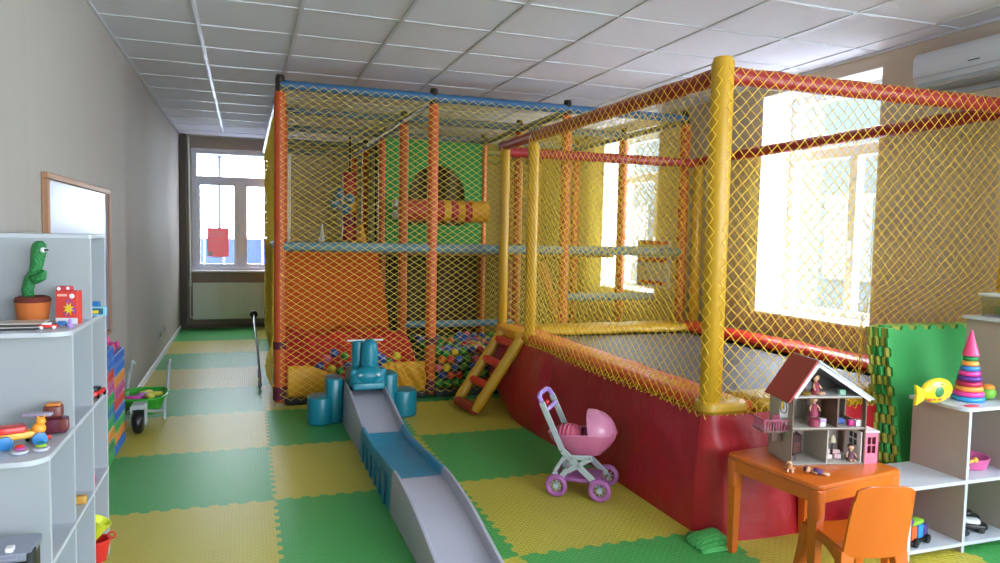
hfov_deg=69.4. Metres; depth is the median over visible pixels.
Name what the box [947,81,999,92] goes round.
duct
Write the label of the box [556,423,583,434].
blanket
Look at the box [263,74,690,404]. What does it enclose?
indoor playground structure
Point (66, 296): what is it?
print
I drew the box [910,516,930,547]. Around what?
toy truck
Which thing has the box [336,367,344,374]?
ball
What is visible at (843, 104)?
window
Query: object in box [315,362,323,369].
ball
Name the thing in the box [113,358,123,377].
building block
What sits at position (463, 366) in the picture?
ball
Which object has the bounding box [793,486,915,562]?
chair
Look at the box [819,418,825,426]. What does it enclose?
dresser
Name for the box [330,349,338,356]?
ball
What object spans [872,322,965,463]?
foam mat
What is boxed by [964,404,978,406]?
card
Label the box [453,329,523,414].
ladder
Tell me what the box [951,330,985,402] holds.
pyramid
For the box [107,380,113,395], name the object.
building block
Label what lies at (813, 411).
doll
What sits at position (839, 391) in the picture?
crate
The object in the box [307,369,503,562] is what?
slide
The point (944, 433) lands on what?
shelf
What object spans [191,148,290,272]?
window
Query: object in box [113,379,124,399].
building block
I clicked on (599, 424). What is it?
hood
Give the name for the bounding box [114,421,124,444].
building block
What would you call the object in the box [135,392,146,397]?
toy spade
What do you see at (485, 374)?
ball
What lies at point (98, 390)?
race car
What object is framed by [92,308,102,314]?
picture
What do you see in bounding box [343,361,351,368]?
ball
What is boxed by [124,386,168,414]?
tub
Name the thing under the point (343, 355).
ball
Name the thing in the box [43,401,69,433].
toy truck
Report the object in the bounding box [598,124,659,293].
window
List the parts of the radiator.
panel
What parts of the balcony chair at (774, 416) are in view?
backrest, seat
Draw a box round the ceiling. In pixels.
[90,0,999,151]
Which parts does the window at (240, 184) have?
sill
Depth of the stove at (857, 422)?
3.09 m
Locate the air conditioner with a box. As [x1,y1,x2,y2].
[913,34,999,90]
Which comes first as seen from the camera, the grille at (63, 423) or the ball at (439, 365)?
the grille at (63, 423)
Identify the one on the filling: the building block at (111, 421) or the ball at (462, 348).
the ball at (462, 348)
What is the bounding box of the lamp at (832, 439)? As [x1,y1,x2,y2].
[829,434,836,454]
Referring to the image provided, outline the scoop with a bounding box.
[95,514,111,539]
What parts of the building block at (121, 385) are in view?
recess frame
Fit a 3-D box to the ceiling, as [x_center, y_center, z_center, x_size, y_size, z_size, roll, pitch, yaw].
[0.169,-1.645,4.406,4.994,0.094,13.600,0,4,-19]
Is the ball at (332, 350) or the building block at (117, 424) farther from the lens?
the ball at (332, 350)
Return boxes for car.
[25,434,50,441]
[93,386,105,398]
[345,339,385,390]
[965,516,987,533]
[966,509,979,519]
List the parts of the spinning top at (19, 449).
dish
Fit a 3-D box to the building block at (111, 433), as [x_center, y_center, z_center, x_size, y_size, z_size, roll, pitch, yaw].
[-2.309,0.907,4.149,0.116,0.066,0.372,0,4,-19]
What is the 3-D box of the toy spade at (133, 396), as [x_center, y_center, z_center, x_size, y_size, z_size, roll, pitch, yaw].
[-2.579,0.820,5.079,0.100,0.030,0.050,0,4,-19]
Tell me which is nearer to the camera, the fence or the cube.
the cube
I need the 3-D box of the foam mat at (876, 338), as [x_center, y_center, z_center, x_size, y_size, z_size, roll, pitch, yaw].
[2.392,0.711,3.812,0.980,0.969,0.175,0,4,-19]
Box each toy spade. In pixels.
[125,395,140,398]
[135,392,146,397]
[144,393,154,398]
[148,391,162,395]
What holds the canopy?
on the yard
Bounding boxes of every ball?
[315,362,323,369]
[322,354,330,362]
[327,364,335,372]
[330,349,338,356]
[335,359,342,366]
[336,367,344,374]
[340,352,348,359]
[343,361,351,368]
[378,354,385,361]
[392,352,400,359]
[435,364,442,371]
[436,347,440,354]
[436,379,442,387]
[437,338,444,345]
[438,356,445,363]
[439,371,446,379]
[442,350,449,357]
[443,363,450,370]
[443,379,451,386]
[447,356,454,363]
[447,371,454,378]
[450,348,457,355]
[451,363,458,370]
[452,379,459,386]
[455,355,462,362]
[455,371,462,378]
[459,347,466,354]
[460,363,467,370]
[463,355,470,362]
[468,346,475,353]
[468,362,474,369]
[472,355,478,362]
[476,346,483,353]
[481,369,487,376]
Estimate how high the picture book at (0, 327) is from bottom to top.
0.004 m
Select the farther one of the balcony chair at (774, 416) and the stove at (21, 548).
the balcony chair at (774, 416)
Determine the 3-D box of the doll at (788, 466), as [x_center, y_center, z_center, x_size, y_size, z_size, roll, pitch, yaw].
[1.193,0.763,2.975,0.045,0.028,0.100,2,4,19]
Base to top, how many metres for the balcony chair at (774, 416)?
0.055 m
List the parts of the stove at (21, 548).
knob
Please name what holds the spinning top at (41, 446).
on the shelf at (39, 490)
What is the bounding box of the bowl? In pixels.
[801,391,811,395]
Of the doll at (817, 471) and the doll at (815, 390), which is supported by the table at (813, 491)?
the doll at (817, 471)
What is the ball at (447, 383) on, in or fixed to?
in the indoor playground structure
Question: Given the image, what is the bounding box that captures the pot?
[14,302,50,319]
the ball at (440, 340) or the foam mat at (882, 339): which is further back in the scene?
the ball at (440, 340)
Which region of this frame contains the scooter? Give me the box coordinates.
[250,311,261,388]
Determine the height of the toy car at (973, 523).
0.054 m
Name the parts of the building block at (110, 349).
recess frame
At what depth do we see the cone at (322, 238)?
8.26 m
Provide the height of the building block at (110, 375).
0.066 m
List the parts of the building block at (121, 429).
recess frame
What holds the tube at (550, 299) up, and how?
attached to the indoor playground structure
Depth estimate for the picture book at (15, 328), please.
2.40 m
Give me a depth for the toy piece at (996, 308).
3.50 m
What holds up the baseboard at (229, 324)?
attached to the wall at (202, 142)
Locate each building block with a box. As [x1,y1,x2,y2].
[107,345,113,360]
[107,357,113,372]
[107,368,113,384]
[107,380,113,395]
[108,391,113,407]
[108,403,114,419]
[108,414,114,432]
[108,425,114,444]
[108,437,114,456]
[108,448,114,466]
[109,340,123,365]
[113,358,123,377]
[113,368,124,388]
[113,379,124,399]
[113,389,124,411]
[114,400,124,421]
[114,410,124,433]
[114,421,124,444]
[114,431,124,455]
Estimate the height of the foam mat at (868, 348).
0.969 m
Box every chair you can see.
[771,414,782,428]
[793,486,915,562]
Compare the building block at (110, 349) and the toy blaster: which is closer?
the toy blaster
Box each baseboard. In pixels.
[137,325,180,386]
[187,323,264,327]
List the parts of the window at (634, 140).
sill, frame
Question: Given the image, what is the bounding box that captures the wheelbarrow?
[124,359,170,433]
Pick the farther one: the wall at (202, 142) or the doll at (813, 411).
the wall at (202, 142)
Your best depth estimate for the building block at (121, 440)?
4.51 m
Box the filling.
[412,343,490,385]
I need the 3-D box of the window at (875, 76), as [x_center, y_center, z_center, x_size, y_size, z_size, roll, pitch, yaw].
[2.567,-0.608,5.632,0.400,1.820,1.215,0,4,-19]
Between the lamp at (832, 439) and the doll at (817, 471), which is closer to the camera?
the doll at (817, 471)
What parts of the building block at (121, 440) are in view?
recess frame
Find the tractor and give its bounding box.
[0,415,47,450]
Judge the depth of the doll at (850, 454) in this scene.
3.09 m
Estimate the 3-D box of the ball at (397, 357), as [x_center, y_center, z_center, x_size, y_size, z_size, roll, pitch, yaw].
[-0.874,0.630,6.110,0.069,0.071,0.071,4,5,41]
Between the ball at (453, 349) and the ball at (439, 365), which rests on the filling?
the ball at (453, 349)
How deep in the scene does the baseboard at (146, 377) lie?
7.44 m
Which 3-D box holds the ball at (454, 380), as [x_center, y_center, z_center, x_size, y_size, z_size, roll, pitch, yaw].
[-0.385,0.881,6.290,0.070,0.071,0.072,3,4,22]
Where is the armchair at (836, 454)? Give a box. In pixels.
[832,449,840,458]
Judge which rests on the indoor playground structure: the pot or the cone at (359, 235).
the cone at (359, 235)
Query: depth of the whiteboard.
3.89 m
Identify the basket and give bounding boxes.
[564,466,602,483]
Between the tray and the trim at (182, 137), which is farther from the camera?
the trim at (182, 137)
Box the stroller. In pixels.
[537,386,618,501]
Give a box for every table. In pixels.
[727,446,899,562]
[808,417,820,426]
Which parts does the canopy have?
post, rail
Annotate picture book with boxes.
[0,319,49,324]
[0,321,48,326]
[0,327,39,328]
[0,328,38,330]
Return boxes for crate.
[837,389,845,394]
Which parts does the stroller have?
handle, frame, frame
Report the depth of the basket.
3.90 m
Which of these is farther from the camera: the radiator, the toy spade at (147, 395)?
the radiator
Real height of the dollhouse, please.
0.449 m
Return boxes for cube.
[846,419,853,425]
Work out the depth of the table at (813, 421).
3.06 m
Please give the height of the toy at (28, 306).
0.294 m
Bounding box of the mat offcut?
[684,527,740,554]
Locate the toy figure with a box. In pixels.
[969,457,977,468]
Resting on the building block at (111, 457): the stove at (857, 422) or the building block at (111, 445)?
the building block at (111, 445)
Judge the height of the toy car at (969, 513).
0.058 m
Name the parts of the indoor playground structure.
net panel, post, post, post, net panel, post, post, net panel, post, post, arch panel, post, net panel, post, post, net panel, post, post, post, net panel, post, net panel, printed panel, post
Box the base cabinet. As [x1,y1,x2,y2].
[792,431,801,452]
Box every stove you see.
[0,533,41,562]
[853,419,861,425]
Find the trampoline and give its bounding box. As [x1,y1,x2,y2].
[491,55,999,540]
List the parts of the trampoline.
post, post, net panel, rail, rail, net panel, post, post, rail, net panel, net panel, rail, post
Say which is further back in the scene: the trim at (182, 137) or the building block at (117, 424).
the trim at (182, 137)
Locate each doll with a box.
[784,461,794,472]
[803,466,829,476]
[808,399,820,416]
[810,373,824,394]
[845,443,856,461]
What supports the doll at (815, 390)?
on the dollhouse
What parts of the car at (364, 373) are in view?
seat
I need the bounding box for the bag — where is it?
[342,137,356,239]
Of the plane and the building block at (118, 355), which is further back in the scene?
the building block at (118, 355)
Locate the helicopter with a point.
(47, 413)
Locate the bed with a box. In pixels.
[838,417,844,423]
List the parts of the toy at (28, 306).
stem, arm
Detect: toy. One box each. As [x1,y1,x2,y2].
[13,241,51,319]
[913,378,952,405]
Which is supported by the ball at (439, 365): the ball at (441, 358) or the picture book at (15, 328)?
the ball at (441, 358)
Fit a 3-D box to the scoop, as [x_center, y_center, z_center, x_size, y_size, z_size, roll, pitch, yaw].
[-1.608,0.987,2.893,0.094,0.102,0.082,0,4,-19]
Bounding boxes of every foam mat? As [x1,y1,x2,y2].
[865,322,960,462]
[867,322,957,462]
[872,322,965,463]
[874,323,963,462]
[877,323,960,463]
[880,323,965,462]
[883,324,965,454]
[885,324,965,462]
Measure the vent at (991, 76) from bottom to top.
0.007 m
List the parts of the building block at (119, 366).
recess frame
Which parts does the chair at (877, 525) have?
leg, seat, leg, leg, backrest, leg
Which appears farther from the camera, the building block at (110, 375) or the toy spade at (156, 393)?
the toy spade at (156, 393)
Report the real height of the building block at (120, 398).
0.066 m
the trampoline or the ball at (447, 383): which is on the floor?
the trampoline
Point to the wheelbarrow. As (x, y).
(138, 410)
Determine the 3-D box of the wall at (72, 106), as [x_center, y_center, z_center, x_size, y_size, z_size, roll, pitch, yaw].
[-2.326,-0.279,3.678,0.200,2.831,14.100,0,4,-19]
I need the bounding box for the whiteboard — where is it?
[41,171,111,335]
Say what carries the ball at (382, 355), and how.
on the ball
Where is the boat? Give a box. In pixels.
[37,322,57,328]
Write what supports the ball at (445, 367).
on the ball at (449, 376)
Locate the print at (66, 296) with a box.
[57,287,75,316]
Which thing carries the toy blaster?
on the shelf at (39, 490)
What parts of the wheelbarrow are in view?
handle, handle, leg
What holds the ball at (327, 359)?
on the ball at (332, 369)
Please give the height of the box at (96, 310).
0.036 m
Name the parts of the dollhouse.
balcony railing, floor panel, floor panel, trim, floor panel, door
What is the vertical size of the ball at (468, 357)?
0.071 m
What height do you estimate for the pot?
0.077 m
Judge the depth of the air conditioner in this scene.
4.21 m
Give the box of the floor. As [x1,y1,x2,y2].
[103,327,999,562]
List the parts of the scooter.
handle, frame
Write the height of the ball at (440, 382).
0.072 m
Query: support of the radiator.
attached to the wall at (202, 142)
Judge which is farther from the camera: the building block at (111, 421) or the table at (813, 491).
the building block at (111, 421)
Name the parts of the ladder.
rail, rail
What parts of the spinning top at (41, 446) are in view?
dish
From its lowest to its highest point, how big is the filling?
0.235 m
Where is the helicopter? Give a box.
[21,411,52,422]
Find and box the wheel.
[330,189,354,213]
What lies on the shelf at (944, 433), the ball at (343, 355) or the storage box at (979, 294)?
the storage box at (979, 294)
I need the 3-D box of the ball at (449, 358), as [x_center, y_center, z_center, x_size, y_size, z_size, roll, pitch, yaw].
[-0.429,0.682,6.295,0.071,0.070,0.070,0,4,-14]
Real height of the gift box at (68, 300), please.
0.135 m
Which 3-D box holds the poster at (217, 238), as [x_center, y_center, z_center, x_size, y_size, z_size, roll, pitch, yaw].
[-4.021,-0.551,10.290,0.290,0.425,0.005,0,4,-19]
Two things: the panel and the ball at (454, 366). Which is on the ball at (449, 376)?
the ball at (454, 366)
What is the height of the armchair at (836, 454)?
0.035 m
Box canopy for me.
[197,154,263,263]
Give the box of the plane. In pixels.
[54,321,67,325]
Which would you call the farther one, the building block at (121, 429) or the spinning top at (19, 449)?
the building block at (121, 429)
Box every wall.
[0,0,179,389]
[186,136,500,323]
[521,21,999,353]
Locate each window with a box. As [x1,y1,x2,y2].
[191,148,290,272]
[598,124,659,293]
[631,98,880,313]
[752,67,882,328]
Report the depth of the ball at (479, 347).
6.41 m
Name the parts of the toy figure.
arm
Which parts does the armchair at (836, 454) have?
backrest, seat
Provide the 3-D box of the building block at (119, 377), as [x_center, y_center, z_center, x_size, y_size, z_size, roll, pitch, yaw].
[-2.433,0.605,4.500,0.116,0.066,0.370,0,4,-19]
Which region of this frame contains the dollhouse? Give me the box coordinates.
[753,352,879,465]
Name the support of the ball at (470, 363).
on the ball
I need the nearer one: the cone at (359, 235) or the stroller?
the stroller
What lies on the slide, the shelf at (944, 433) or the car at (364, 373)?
the car at (364, 373)
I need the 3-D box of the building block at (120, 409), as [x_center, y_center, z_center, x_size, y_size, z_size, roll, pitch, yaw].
[-2.437,0.812,4.513,0.116,0.066,0.370,0,4,-19]
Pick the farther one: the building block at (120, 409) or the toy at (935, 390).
the building block at (120, 409)
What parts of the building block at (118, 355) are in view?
toy link, recess frame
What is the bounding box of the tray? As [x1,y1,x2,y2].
[969,450,990,469]
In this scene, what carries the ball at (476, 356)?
on the ball at (470, 363)
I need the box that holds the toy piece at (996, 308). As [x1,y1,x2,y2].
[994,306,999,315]
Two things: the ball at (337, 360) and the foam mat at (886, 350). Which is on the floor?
the foam mat at (886, 350)
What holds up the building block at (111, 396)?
on the building block at (111, 409)
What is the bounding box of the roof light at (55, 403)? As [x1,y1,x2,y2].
[45,401,61,406]
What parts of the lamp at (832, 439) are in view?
lamp shade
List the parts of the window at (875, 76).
sill, handle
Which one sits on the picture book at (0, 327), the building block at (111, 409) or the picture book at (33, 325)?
the picture book at (33, 325)
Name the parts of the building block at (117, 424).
recess frame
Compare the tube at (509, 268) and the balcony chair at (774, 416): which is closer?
the balcony chair at (774, 416)
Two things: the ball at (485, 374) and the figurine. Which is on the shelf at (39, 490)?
the figurine
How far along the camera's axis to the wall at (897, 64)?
4.87 m
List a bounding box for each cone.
[319,224,324,241]
[355,223,366,242]
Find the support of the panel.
hanging from the indoor playground structure
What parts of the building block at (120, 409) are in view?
recess frame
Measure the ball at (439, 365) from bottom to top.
0.071 m
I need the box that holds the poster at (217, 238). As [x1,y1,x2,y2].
[207,228,228,257]
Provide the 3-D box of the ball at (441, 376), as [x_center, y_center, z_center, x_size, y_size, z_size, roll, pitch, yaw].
[-0.498,0.815,6.263,0.069,0.072,0.071,1,4,-1]
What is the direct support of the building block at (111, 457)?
on the floor
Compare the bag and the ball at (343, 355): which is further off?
the bag
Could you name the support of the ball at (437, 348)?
on the filling
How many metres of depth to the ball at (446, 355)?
6.31 m
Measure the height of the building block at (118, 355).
0.124 m
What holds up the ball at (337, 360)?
on the ball at (341, 368)
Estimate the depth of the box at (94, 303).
2.87 m
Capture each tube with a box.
[507,260,511,318]
[537,261,557,322]
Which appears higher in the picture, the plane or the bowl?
the plane
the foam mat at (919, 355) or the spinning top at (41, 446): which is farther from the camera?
the foam mat at (919, 355)
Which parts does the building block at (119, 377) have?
recess frame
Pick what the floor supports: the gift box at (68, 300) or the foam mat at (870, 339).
the foam mat at (870, 339)
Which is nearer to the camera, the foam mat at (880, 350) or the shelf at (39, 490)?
the shelf at (39, 490)
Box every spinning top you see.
[10,444,28,455]
[32,441,49,451]
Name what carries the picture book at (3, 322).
on the picture book at (33, 325)
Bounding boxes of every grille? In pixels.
[58,418,69,429]
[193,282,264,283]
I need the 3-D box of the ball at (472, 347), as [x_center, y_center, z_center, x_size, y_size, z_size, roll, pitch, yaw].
[-0.252,0.606,6.408,0.072,0.070,0.071,5,5,44]
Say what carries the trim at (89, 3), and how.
attached to the wall at (72, 106)
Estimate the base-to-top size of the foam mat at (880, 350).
0.969 m
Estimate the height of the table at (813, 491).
0.446 m
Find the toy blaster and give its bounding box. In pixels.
[76,494,86,504]
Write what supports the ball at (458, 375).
on the ball at (454, 380)
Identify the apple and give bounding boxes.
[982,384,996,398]
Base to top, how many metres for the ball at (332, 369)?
0.071 m
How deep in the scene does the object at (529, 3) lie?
5.06 m
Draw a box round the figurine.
[67,319,72,327]
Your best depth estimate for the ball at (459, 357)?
6.30 m
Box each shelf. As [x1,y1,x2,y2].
[0,233,109,562]
[886,314,999,561]
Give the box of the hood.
[586,409,616,437]
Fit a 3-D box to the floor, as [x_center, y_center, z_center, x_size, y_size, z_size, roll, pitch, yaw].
[-0.621,0.963,6.667,4.954,0.014,9.124,0,4,-19]
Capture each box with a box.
[56,286,81,323]
[92,301,99,305]
[92,306,106,315]
[978,293,999,296]
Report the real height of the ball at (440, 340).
0.071 m
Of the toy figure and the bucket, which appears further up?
the toy figure
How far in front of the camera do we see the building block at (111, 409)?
4.23 m
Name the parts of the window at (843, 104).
pane, pane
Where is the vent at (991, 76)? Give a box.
[928,72,999,89]
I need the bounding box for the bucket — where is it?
[96,531,115,562]
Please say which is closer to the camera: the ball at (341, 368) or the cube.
the cube
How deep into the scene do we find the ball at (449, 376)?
6.26 m
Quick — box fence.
[201,238,264,263]
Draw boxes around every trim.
[85,0,999,148]
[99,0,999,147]
[179,133,186,328]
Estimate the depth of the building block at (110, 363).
4.20 m
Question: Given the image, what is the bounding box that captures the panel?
[374,146,464,242]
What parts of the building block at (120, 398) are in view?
recess frame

